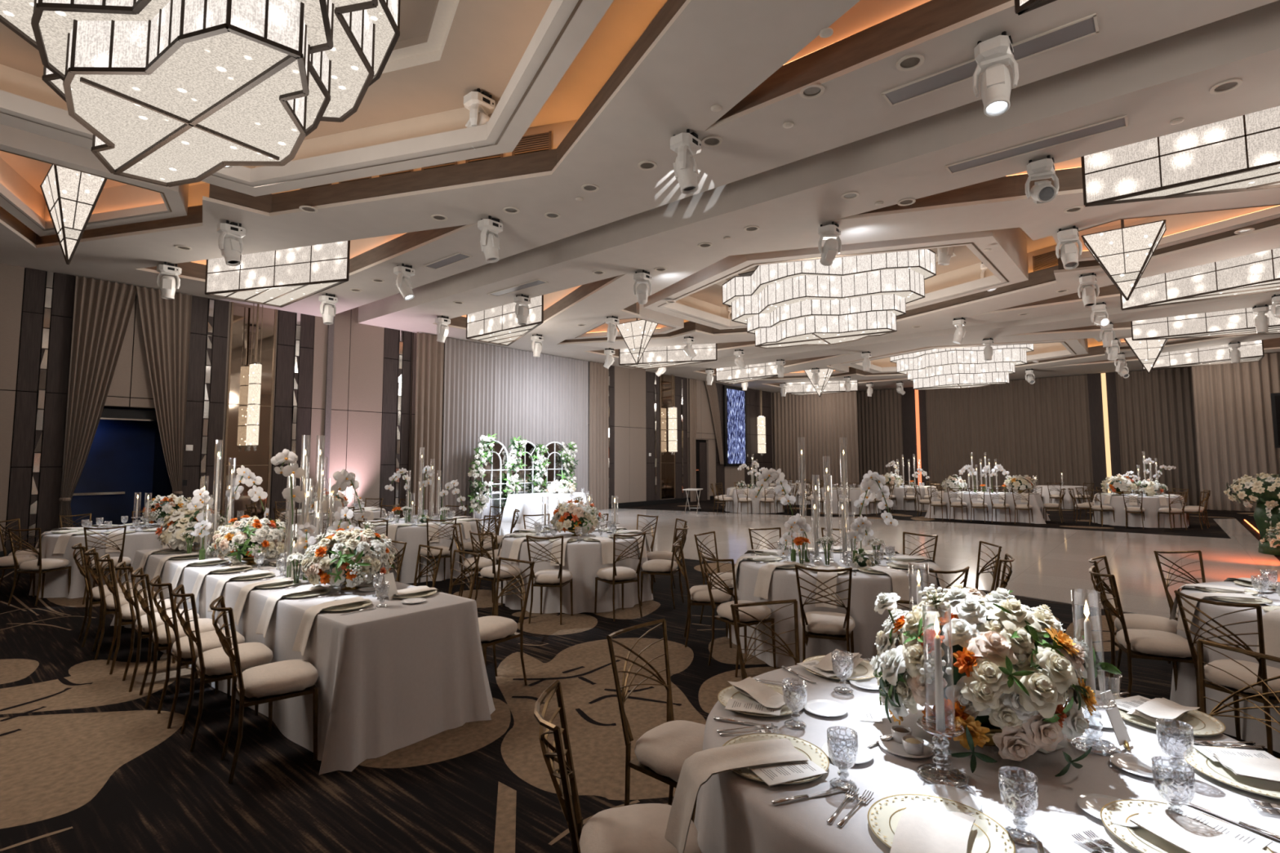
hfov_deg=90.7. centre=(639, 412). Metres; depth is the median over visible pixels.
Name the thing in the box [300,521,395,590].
flower centerpiece
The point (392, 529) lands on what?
napkin
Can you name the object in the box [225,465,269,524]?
orchid spray
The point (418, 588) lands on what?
napkin
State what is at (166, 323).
drape
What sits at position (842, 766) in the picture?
bowl
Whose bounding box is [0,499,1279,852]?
floor
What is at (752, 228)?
recessed light
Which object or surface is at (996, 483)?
glass candle
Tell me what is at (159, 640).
lattice chair
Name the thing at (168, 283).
light
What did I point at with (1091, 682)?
candle
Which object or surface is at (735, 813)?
round table
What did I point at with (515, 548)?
napkin
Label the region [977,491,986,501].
napkin
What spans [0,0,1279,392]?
ceiling
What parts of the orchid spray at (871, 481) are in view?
stem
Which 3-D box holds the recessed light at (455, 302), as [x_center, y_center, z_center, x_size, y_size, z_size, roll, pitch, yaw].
[-4.008,-2.414,13.940,0.230,0.012,0.230,-4,-6,40]
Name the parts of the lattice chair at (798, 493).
backrest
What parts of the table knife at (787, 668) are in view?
handle, blade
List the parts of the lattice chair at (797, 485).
backrest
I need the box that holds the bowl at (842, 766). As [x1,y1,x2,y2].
[826,726,857,769]
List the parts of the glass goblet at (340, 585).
stem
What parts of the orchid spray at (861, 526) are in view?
stem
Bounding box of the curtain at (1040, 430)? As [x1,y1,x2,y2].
[924,374,1093,502]
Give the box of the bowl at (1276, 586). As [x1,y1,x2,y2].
[1275,582,1279,595]
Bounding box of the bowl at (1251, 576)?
[1250,575,1269,591]
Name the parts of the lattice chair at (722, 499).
backrest, seat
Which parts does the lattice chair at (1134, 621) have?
backrest, leg, leg, seat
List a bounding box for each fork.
[716,723,774,732]
[719,728,778,735]
[753,677,801,686]
[757,680,799,689]
[826,786,859,823]
[836,789,873,826]
[1071,833,1106,852]
[1083,830,1120,852]
[1194,741,1255,746]
[1216,744,1265,747]
[1246,797,1279,808]
[1253,804,1279,815]
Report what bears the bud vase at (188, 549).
on the banquet table at (397, 675)
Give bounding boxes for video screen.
[722,385,747,466]
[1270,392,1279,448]
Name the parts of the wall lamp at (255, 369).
frame, rod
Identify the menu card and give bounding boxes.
[724,698,782,715]
[749,758,827,786]
[796,660,847,677]
[1115,695,1150,711]
[1151,802,1272,849]
[1193,745,1279,762]
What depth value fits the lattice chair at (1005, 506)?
17.21 m
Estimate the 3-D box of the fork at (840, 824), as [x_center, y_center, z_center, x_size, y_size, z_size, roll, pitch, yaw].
[0.578,1.063,1.696,0.025,0.011,0.205,-4,-6,41]
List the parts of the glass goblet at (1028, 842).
stem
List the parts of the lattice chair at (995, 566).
seat, backrest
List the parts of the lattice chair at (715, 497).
backrest, seat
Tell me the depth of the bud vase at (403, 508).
9.59 m
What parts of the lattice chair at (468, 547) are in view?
seat, seat frame, backrest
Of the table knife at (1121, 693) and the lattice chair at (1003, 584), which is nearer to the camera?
the table knife at (1121, 693)
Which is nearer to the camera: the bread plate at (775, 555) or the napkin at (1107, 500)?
the bread plate at (775, 555)
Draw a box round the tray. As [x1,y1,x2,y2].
[682,488,702,490]
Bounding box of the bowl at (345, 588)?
[339,577,364,590]
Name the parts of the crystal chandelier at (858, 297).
tier frame, tier frame, tier frame, tier frame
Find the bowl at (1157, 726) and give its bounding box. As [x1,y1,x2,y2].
[1155,718,1194,760]
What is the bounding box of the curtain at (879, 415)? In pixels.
[856,388,904,487]
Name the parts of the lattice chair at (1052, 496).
backrest, seat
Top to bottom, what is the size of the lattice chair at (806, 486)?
0.926 m
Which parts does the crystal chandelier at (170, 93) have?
tier frame, tier frame, tier frame, tier frame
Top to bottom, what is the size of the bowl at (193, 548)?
0.075 m
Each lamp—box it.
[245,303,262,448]
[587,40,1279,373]
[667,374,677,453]
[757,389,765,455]
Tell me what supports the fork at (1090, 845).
on the round table at (735, 813)
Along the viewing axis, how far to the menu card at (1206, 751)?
1.98 m
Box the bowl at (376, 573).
[371,573,385,588]
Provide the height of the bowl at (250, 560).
0.075 m
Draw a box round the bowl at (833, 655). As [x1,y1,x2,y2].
[831,650,853,679]
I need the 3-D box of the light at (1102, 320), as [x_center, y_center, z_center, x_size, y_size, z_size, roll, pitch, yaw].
[10.285,-2.159,14.138,0.327,0.564,0.465,-3,-5,31]
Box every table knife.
[270,585,299,591]
[299,594,333,600]
[341,607,376,614]
[713,716,777,728]
[771,787,842,804]
[781,666,816,683]
[853,736,893,751]
[1035,838,1044,852]
[1096,691,1129,698]
[1178,740,1262,750]
[1184,801,1279,840]
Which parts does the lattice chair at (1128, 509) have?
backrest, seat, seat frame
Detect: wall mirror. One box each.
[221,302,277,525]
[659,373,675,498]
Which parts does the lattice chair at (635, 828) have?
backrest, leg, seat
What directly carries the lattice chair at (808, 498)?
on the floor
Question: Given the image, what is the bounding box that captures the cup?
[1097,674,1122,698]
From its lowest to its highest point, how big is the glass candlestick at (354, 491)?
0.500 m
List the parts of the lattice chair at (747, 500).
backrest, seat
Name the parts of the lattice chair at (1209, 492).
seat, backrest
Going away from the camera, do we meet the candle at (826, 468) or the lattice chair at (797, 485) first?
the candle at (826, 468)
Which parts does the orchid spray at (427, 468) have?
stem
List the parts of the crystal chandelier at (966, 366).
tier frame, tier frame, tier frame, tier frame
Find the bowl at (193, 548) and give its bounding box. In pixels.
[185,544,204,551]
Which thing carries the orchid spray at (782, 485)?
on the round table at (865, 586)
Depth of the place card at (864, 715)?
2.31 m
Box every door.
[72,408,172,502]
[695,438,709,500]
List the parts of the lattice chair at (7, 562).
seat frame, seat, leg, leg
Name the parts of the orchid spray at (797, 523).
stem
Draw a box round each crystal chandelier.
[0,0,400,186]
[722,248,936,348]
[889,343,1034,390]
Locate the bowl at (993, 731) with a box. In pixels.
[984,728,1002,746]
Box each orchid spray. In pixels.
[186,487,214,557]
[190,519,211,559]
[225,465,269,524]
[271,448,306,577]
[294,522,317,580]
[318,469,370,528]
[326,506,360,535]
[384,467,411,521]
[419,465,432,517]
[439,479,466,519]
[737,463,752,475]
[749,468,795,561]
[751,460,759,488]
[754,466,768,487]
[777,513,811,562]
[847,514,875,562]
[853,470,898,556]
[885,460,898,474]
[911,467,929,487]
[958,464,977,492]
[981,465,991,491]
[989,464,1010,493]
[1121,471,1141,495]
[1142,457,1154,495]
[1152,464,1176,495]
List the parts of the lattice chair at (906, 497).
seat, backrest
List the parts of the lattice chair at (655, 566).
leg, leg, seat, seat frame, leg, backrest, leg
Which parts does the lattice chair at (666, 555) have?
seat, backrest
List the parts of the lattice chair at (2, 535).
leg, backrest, leg, seat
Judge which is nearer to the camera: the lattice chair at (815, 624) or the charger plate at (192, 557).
the lattice chair at (815, 624)
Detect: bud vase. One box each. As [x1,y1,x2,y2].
[179,530,198,555]
[286,552,306,584]
[391,506,401,520]
[400,506,413,523]
[439,506,449,522]
[792,536,810,564]
[815,536,836,564]
[866,537,885,564]
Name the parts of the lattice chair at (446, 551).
leg, leg, seat, seat frame, backrest, leg, leg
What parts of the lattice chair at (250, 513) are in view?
backrest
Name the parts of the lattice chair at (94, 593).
backrest, leg, leg, seat frame, seat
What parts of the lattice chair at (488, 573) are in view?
leg, backrest, leg, seat frame, seat, leg, leg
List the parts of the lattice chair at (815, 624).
leg, backrest, seat, seat frame, leg, leg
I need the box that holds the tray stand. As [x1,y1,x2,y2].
[682,488,702,512]
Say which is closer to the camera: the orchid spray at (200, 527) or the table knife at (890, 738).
the table knife at (890, 738)
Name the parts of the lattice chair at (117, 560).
leg, backrest, seat frame, seat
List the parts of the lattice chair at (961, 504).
backrest, seat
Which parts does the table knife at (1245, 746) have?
blade, handle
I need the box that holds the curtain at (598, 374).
[589,361,608,510]
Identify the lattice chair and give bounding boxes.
[0,518,39,586]
[0,555,37,596]
[7,527,71,606]
[58,513,91,528]
[71,542,142,647]
[82,525,131,604]
[84,547,159,660]
[97,553,177,675]
[114,560,199,692]
[130,567,220,708]
[132,511,155,522]
[149,575,244,728]
[171,583,273,751]
[208,510,252,543]
[209,595,318,783]
[245,502,256,516]
[246,506,257,522]
[273,507,297,553]
[275,500,293,518]
[319,517,333,537]
[322,512,328,537]
[325,506,354,533]
[344,507,364,528]
[358,520,399,582]
[364,497,382,507]
[378,540,406,581]
[379,503,399,518]
[392,505,417,518]
[398,498,410,514]
[413,544,443,587]
[417,517,457,586]
[445,505,467,516]
[448,549,479,599]
[451,523,496,603]
[459,513,501,568]
[469,530,522,615]
[475,516,501,589]
[478,557,534,685]
[481,506,504,549]
[484,509,519,555]
[522,513,550,529]
[525,535,573,625]
[533,680,701,852]
[594,531,645,621]
[598,513,608,528]
[606,618,705,822]
[636,514,658,582]
[640,524,688,608]
[646,518,687,594]
[672,540,732,648]
[693,531,733,623]
[701,552,776,677]
[710,483,725,511]
[715,482,726,509]
[715,484,733,512]
[730,599,799,679]
[735,484,751,513]
[748,527,781,551]
[760,484,776,514]
[777,484,795,513]
[782,481,791,506]
[782,483,799,511]
[795,564,855,662]
[796,480,812,505]
[800,484,818,511]
[804,483,818,510]
[809,480,824,503]
[811,484,831,514]
[821,527,857,549]
[835,485,851,515]
[858,488,876,515]
[873,484,892,513]
[881,483,896,503]
[882,484,894,511]
[895,600,916,644]
[902,483,916,511]
[902,531,937,561]
[913,485,929,515]
[920,566,969,598]
[923,483,941,510]
[927,487,947,519]
[946,487,968,520]
[946,541,1002,597]
[968,488,988,522]
[988,488,1010,523]
[995,553,1014,591]
[1011,488,1032,524]
[1026,486,1042,497]
[1043,488,1066,523]
[1046,482,1064,509]
[1067,488,1094,523]
[1074,483,1093,510]
[1075,487,1093,520]
[1085,489,1115,526]
[1088,555,1177,684]
[1088,565,1196,697]
[1121,490,1144,528]
[1153,550,1205,663]
[1157,491,1186,529]
[1172,488,1188,506]
[1173,590,1279,755]
[1180,491,1208,529]
[1185,489,1210,527]
[1196,638,1279,733]
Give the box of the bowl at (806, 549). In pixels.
[806,549,817,560]
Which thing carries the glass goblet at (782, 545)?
on the round table at (865, 586)
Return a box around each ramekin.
[890,724,911,743]
[902,735,924,755]
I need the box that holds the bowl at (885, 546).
[884,546,894,557]
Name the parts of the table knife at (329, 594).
handle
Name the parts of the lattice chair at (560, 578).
leg, leg, backrest, seat frame, seat, leg, leg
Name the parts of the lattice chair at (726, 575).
leg, backrest, seat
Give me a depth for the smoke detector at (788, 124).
6.57 m
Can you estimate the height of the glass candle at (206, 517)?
0.620 m
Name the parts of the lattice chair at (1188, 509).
seat, leg, backrest, leg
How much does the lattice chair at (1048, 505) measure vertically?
0.926 m
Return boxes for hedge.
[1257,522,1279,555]
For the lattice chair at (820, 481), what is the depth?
24.46 m
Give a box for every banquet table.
[110,544,495,774]
[500,492,588,524]
[924,490,1050,524]
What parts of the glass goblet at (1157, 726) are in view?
stem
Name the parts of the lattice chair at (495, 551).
backrest, seat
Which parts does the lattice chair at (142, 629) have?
backrest, leg, leg, seat frame, seat, leg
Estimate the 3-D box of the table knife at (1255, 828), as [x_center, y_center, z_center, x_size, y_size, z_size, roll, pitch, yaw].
[1.539,1.055,1.628,0.016,0.010,0.230,2,-5,-26]
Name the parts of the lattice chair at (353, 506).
backrest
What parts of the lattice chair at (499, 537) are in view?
seat, backrest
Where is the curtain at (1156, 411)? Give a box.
[1115,367,1201,505]
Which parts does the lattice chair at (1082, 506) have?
backrest, seat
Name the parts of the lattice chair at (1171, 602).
backrest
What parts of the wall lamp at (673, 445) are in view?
rod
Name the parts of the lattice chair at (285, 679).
backrest, leg, leg, seat frame, seat, leg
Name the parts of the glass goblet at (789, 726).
stem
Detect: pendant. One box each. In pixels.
[40,164,106,264]
[616,318,657,364]
[804,368,833,396]
[1080,219,1166,300]
[1124,337,1168,373]
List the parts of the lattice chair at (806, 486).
backrest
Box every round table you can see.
[29,523,208,598]
[280,508,385,555]
[356,516,484,583]
[495,528,653,614]
[693,658,1279,852]
[725,487,782,513]
[728,547,940,667]
[768,483,812,505]
[817,488,881,514]
[884,485,936,511]
[1032,485,1088,509]
[1092,493,1189,528]
[1169,581,1279,753]
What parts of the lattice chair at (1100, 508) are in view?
leg, backrest, seat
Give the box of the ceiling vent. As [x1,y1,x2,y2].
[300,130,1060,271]
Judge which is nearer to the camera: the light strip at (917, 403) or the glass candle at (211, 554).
the glass candle at (211, 554)
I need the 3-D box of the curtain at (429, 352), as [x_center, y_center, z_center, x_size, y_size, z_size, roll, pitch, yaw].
[-5.736,0.451,17.149,0.143,5.180,0.850,-4,-6,40]
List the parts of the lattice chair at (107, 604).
backrest, leg, leg, seat frame, seat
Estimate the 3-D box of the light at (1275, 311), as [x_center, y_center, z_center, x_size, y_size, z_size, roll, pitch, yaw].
[13.625,-2.219,13.417,0.326,0.573,0.463,-3,-5,31]
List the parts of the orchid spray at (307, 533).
stem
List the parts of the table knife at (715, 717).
handle, blade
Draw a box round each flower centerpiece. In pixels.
[140,493,191,524]
[155,502,226,551]
[206,515,291,565]
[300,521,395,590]
[310,488,348,511]
[416,514,432,523]
[545,479,576,494]
[550,496,604,536]
[736,480,745,488]
[746,483,753,488]
[851,551,875,567]
[869,582,1121,777]
[880,471,903,487]
[941,474,967,492]
[1003,474,1035,493]
[1100,473,1139,494]
[1135,479,1168,495]
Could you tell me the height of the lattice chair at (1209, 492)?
0.926 m
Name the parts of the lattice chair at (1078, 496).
backrest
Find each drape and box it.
[58,275,137,530]
[136,285,192,502]
[688,378,697,502]
[704,381,724,464]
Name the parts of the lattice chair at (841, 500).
backrest, seat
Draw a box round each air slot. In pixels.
[422,252,472,269]
[487,279,548,296]
[880,13,1099,106]
[945,115,1128,174]
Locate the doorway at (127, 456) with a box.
[70,406,171,527]
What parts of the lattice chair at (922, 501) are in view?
backrest, seat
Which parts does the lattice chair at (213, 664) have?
backrest, leg, leg, seat frame, seat, leg, leg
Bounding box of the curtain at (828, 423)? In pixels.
[773,391,859,495]
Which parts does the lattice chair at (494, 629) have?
leg, leg, seat, seat frame, backrest, leg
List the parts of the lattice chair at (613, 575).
leg, leg, seat, seat frame, leg, backrest, leg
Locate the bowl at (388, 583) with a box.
[375,581,389,598]
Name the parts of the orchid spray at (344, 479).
stem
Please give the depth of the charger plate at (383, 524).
9.42 m
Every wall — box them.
[0,263,774,551]
[859,366,1191,495]
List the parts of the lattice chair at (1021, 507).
backrest, seat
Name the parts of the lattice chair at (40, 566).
leg, backrest, leg, seat frame, leg, seat, leg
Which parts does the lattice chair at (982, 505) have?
backrest, seat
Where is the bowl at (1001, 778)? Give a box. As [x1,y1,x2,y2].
[998,766,1038,818]
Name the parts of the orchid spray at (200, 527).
stem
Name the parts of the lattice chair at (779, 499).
backrest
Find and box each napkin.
[35,529,78,550]
[50,527,83,531]
[53,530,96,554]
[86,524,111,527]
[105,529,128,552]
[136,547,178,579]
[148,528,171,548]
[152,552,207,583]
[168,558,227,592]
[188,564,251,602]
[207,569,273,611]
[232,577,293,625]
[255,585,328,638]
[269,559,299,563]
[279,511,301,521]
[292,596,370,655]
[297,511,315,524]
[355,510,373,520]
[360,522,388,529]
[360,576,398,583]
[364,507,386,517]
[372,517,392,520]
[384,523,406,543]
[395,585,442,595]
[422,522,438,542]
[448,520,472,538]
[449,515,472,518]
[457,518,482,531]
[497,533,531,556]
[507,535,544,563]
[512,528,540,533]
[550,537,571,565]
[588,536,615,564]
[602,526,626,529]
[611,533,647,558]
[617,529,649,551]
[664,738,808,852]
[727,676,794,710]
[728,488,733,495]
[731,555,777,586]
[743,488,750,496]
[744,549,777,554]
[753,560,799,599]
[762,488,767,496]
[777,545,806,550]
[814,648,864,674]
[815,565,837,608]
[831,545,842,550]
[864,565,913,608]
[866,548,899,554]
[889,800,975,852]
[893,555,935,563]
[893,561,946,593]
[906,486,912,493]
[921,486,929,493]
[937,490,944,499]
[956,491,964,500]
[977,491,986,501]
[998,492,1006,501]
[1021,493,1028,502]
[1103,493,1118,503]
[1126,697,1199,726]
[1128,494,1137,505]
[1128,808,1270,852]
[1155,495,1168,506]
[1163,494,1184,505]
[1168,583,1245,620]
[1176,592,1262,631]
[1211,751,1279,782]
[1223,577,1279,586]
[1256,608,1279,657]
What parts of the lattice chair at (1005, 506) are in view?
backrest, seat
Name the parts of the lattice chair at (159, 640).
backrest, leg, leg, seat frame, seat, leg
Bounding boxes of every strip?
[27,271,53,536]
[200,299,213,488]
[290,312,300,499]
[395,329,403,511]
[608,368,609,482]
[653,376,657,494]
[680,379,683,492]
[915,389,921,484]
[1101,373,1111,493]
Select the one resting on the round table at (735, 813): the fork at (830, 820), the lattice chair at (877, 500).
the fork at (830, 820)
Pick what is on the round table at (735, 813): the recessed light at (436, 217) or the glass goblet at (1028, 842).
the glass goblet at (1028, 842)
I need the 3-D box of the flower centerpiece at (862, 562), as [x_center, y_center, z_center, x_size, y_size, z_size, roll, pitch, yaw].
[1.975,1.311,5.604,0.201,0.146,0.193,-3,-5,35]
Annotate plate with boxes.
[50,529,84,533]
[60,527,91,530]
[72,531,101,534]
[88,524,118,527]
[103,530,135,533]
[124,522,150,525]
[142,528,156,531]
[152,549,185,553]
[168,554,208,559]
[188,560,229,565]
[210,566,253,573]
[230,573,275,580]
[246,569,268,572]
[254,580,300,588]
[255,559,269,562]
[262,555,284,559]
[268,561,299,565]
[270,576,286,580]
[275,565,295,568]
[282,588,330,597]
[296,584,320,588]
[320,600,372,611]
[333,595,359,599]
[355,581,382,586]
[356,586,380,591]
[369,523,391,525]
[377,518,399,520]
[386,589,437,598]
[387,524,412,526]
[400,597,426,604]
[417,523,440,526]
[442,521,460,524]
[456,519,474,521]
[510,533,536,537]
[519,530,544,533]
[524,537,546,540]
[543,528,562,530]
[549,537,577,542]
[572,537,584,540]
[583,537,611,541]
[599,528,623,531]
[607,534,629,537]
[613,531,638,533]
[717,684,804,716]
[722,733,829,784]
[746,556,782,561]
[754,551,777,555]
[766,561,804,568]
[769,554,786,557]
[774,560,791,562]
[783,547,814,551]
[801,564,819,568]
[803,655,875,679]
[804,699,848,716]
[810,566,849,573]
[821,546,854,552]
[821,740,873,764]
[840,566,857,570]
[849,675,879,690]
[857,566,897,573]
[863,550,895,555]
[867,794,1015,852]
[873,564,892,568]
[878,733,935,758]
[879,555,887,558]
[885,555,924,562]
[885,560,899,563]
[886,562,926,568]
[916,784,982,815]
[1076,793,1148,827]
[1100,799,1273,852]
[1109,753,1177,779]
[1114,697,1225,736]
[1183,746,1279,799]
[1194,585,1257,595]
[1208,592,1272,604]
[1233,580,1279,589]
[1235,591,1267,597]
[1243,587,1272,593]
[1262,605,1279,611]
[1263,602,1279,605]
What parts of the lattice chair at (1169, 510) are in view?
leg, seat, seat frame, backrest, leg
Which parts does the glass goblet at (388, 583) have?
stem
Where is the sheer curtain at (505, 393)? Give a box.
[441,337,588,518]
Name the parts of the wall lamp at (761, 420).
rod, frame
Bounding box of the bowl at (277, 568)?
[275,559,286,570]
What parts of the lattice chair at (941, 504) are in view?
backrest, seat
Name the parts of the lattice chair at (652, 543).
backrest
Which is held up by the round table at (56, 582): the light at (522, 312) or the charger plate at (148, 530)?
the charger plate at (148, 530)
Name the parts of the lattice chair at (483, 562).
backrest, leg, leg, seat frame, seat, leg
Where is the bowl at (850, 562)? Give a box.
[842,551,853,563]
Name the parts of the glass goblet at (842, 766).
stem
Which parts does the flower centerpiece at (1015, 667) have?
flower stem, flower stem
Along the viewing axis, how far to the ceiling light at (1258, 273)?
11.81 m
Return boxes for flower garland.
[467,433,496,477]
[467,478,496,514]
[502,471,521,502]
[504,435,528,473]
[529,443,551,493]
[555,441,577,484]
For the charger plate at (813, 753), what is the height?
0.018 m
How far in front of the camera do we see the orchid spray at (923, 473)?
22.18 m
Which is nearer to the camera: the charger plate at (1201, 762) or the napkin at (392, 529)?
the charger plate at (1201, 762)
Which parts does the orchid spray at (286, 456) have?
stem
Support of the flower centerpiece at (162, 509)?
on the round table at (56, 582)
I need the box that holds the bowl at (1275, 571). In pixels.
[1260,569,1277,584]
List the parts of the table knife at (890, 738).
blade, handle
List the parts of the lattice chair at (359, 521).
backrest, seat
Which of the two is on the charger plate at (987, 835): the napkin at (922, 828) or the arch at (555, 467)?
the napkin at (922, 828)
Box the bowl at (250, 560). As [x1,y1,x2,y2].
[241,555,263,565]
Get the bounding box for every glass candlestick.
[129,495,142,527]
[140,494,152,528]
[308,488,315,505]
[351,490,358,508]
[539,500,550,537]
[586,493,594,532]
[608,495,619,535]
[907,562,928,611]
[916,602,968,788]
[1067,589,1120,756]
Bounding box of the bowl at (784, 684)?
[782,677,807,711]
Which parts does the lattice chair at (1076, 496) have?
seat, backrest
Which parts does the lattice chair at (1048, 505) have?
seat, backrest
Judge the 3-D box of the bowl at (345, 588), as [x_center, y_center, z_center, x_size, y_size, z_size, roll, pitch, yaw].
[-2.154,1.272,4.679,0.229,0.073,0.229,-4,-6,40]
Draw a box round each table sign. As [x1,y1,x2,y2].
[376,572,398,599]
[1099,689,1130,750]
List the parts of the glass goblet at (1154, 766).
stem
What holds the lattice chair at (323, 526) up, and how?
on the floor
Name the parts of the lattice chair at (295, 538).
backrest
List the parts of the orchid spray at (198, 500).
stem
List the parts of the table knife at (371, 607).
handle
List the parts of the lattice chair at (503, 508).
seat, backrest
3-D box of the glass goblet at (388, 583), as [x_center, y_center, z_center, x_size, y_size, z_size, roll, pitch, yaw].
[-1.680,1.188,4.114,0.085,0.150,0.086,-4,-6,40]
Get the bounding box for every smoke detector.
[575,196,583,200]
[711,104,721,111]
[782,121,793,128]
[819,27,833,38]
[874,201,883,205]
[1169,117,1183,124]
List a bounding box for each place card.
[856,710,883,723]
[1037,744,1064,754]
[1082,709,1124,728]
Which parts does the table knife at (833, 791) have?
handle, blade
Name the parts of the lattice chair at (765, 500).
seat, backrest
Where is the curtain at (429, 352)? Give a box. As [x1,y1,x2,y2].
[413,332,444,516]
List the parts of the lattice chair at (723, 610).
leg, backrest, leg, seat frame, seat, leg, leg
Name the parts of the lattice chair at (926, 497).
backrest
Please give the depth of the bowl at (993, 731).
2.08 m
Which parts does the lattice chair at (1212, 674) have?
leg, backrest, leg, seat, seat frame, leg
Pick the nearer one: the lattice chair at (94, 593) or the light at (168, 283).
the lattice chair at (94, 593)
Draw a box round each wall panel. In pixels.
[182,480,186,485]
[185,444,192,450]
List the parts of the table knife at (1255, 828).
blade, handle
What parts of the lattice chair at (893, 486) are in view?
backrest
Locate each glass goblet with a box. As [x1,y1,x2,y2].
[253,552,265,569]
[275,559,286,577]
[279,553,286,571]
[333,571,346,595]
[371,573,385,596]
[375,581,389,607]
[782,545,791,561]
[782,677,807,729]
[806,549,817,566]
[826,726,857,792]
[831,650,853,694]
[842,551,853,568]
[873,549,883,566]
[884,546,894,563]
[998,766,1038,845]
[1151,755,1195,814]
[1155,718,1194,782]
[1250,575,1269,599]
[1260,569,1277,592]
[1275,582,1279,604]
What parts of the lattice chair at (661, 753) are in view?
leg, backrest, seat frame, seat, leg, leg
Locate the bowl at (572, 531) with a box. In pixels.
[567,528,581,536]
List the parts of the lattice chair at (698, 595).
backrest, leg, leg, seat frame, seat, leg, leg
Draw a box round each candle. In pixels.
[135,495,137,517]
[146,495,148,518]
[195,475,208,558]
[201,494,212,559]
[208,440,222,557]
[208,442,222,555]
[223,475,233,525]
[224,457,236,557]
[228,469,232,524]
[281,462,296,576]
[283,463,296,577]
[286,524,299,582]
[290,541,294,578]
[297,440,310,577]
[299,483,312,578]
[313,435,324,541]
[313,500,323,542]
[319,457,328,542]
[325,478,336,549]
[405,481,410,516]
[408,501,414,522]
[417,447,424,515]
[417,485,422,520]
[429,458,435,521]
[435,470,441,519]
[543,500,546,525]
[613,499,615,524]
[798,437,807,560]
[810,493,820,561]
[812,486,822,559]
[822,456,833,559]
[824,478,833,562]
[826,468,827,546]
[838,494,848,562]
[840,450,849,559]
[847,512,854,560]
[850,538,853,557]
[907,461,910,486]
[916,570,921,605]
[933,615,945,729]
[970,452,974,490]
[974,464,978,492]
[979,458,982,491]
[983,457,987,491]
[988,464,991,491]
[994,464,998,491]
[1084,600,1096,700]
[1142,456,1146,480]
[1154,457,1159,495]
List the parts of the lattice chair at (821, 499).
backrest, seat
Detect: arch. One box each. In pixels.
[473,440,509,521]
[508,440,540,494]
[540,441,568,493]
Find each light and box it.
[156,261,182,299]
[174,244,191,250]
[204,240,350,307]
[216,220,245,266]
[298,205,317,213]
[318,293,337,324]
[350,288,362,292]
[371,278,384,282]
[393,263,414,300]
[431,214,447,221]
[435,315,450,342]
[453,301,463,304]
[463,88,495,149]
[466,294,543,346]
[477,215,502,262]
[502,206,519,213]
[513,293,530,325]
[530,333,543,357]
[544,212,560,218]
[581,183,599,192]
[592,270,604,275]
[603,347,614,368]
[604,315,619,342]
[618,342,717,369]
[633,270,651,304]
[637,160,657,170]
[654,266,666,271]
[655,367,666,377]
[665,300,675,303]
[670,128,701,194]
[682,336,696,359]
[697,242,711,248]
[701,135,722,146]
[705,368,714,385]
[715,361,777,384]
[727,306,731,319]
[733,349,746,369]
[741,382,747,391]
[743,225,759,231]
[775,359,785,377]
[779,382,786,396]
[786,380,857,395]
[800,84,824,98]
[811,367,819,384]
[817,221,841,266]
[840,191,859,199]
[843,376,851,391]
[861,351,871,371]
[866,382,873,396]
[896,53,924,71]
[896,381,905,395]
[897,198,915,205]
[937,246,953,265]
[952,317,965,343]
[973,31,1018,116]
[980,262,996,291]
[982,337,993,360]
[1014,0,1056,15]
[1017,313,1028,315]
[1025,155,1059,204]
[1025,368,1035,384]
[1055,225,1082,269]
[1055,288,1068,293]
[1063,205,1083,213]
[1077,272,1099,307]
[1080,106,1279,206]
[1090,302,1110,326]
[1099,321,1115,346]
[1106,337,1119,360]
[1114,352,1126,372]
[1117,362,1129,377]
[1120,248,1279,310]
[1130,304,1279,340]
[1142,339,1264,369]
[1209,78,1242,94]
[1228,341,1240,363]
[1234,227,1254,234]
[1244,520,1258,532]
[1252,304,1269,333]
[1271,294,1279,318]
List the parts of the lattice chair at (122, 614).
backrest, leg, leg, seat frame, seat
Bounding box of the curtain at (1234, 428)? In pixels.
[1191,352,1279,511]
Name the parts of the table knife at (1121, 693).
handle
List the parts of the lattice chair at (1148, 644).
backrest, leg, leg, seat frame, seat, leg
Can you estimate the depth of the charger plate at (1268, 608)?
3.93 m
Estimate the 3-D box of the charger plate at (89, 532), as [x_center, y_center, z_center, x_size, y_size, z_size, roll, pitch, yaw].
[-7.291,1.592,8.290,0.333,0.018,0.333,-1,-4,6]
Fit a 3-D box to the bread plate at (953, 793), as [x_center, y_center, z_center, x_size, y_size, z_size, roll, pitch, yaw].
[0.844,1.064,1.726,0.160,0.014,0.160,-4,-6,40]
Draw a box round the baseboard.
[0,495,716,557]
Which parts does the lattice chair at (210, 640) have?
leg, backrest, leg, seat frame, seat, leg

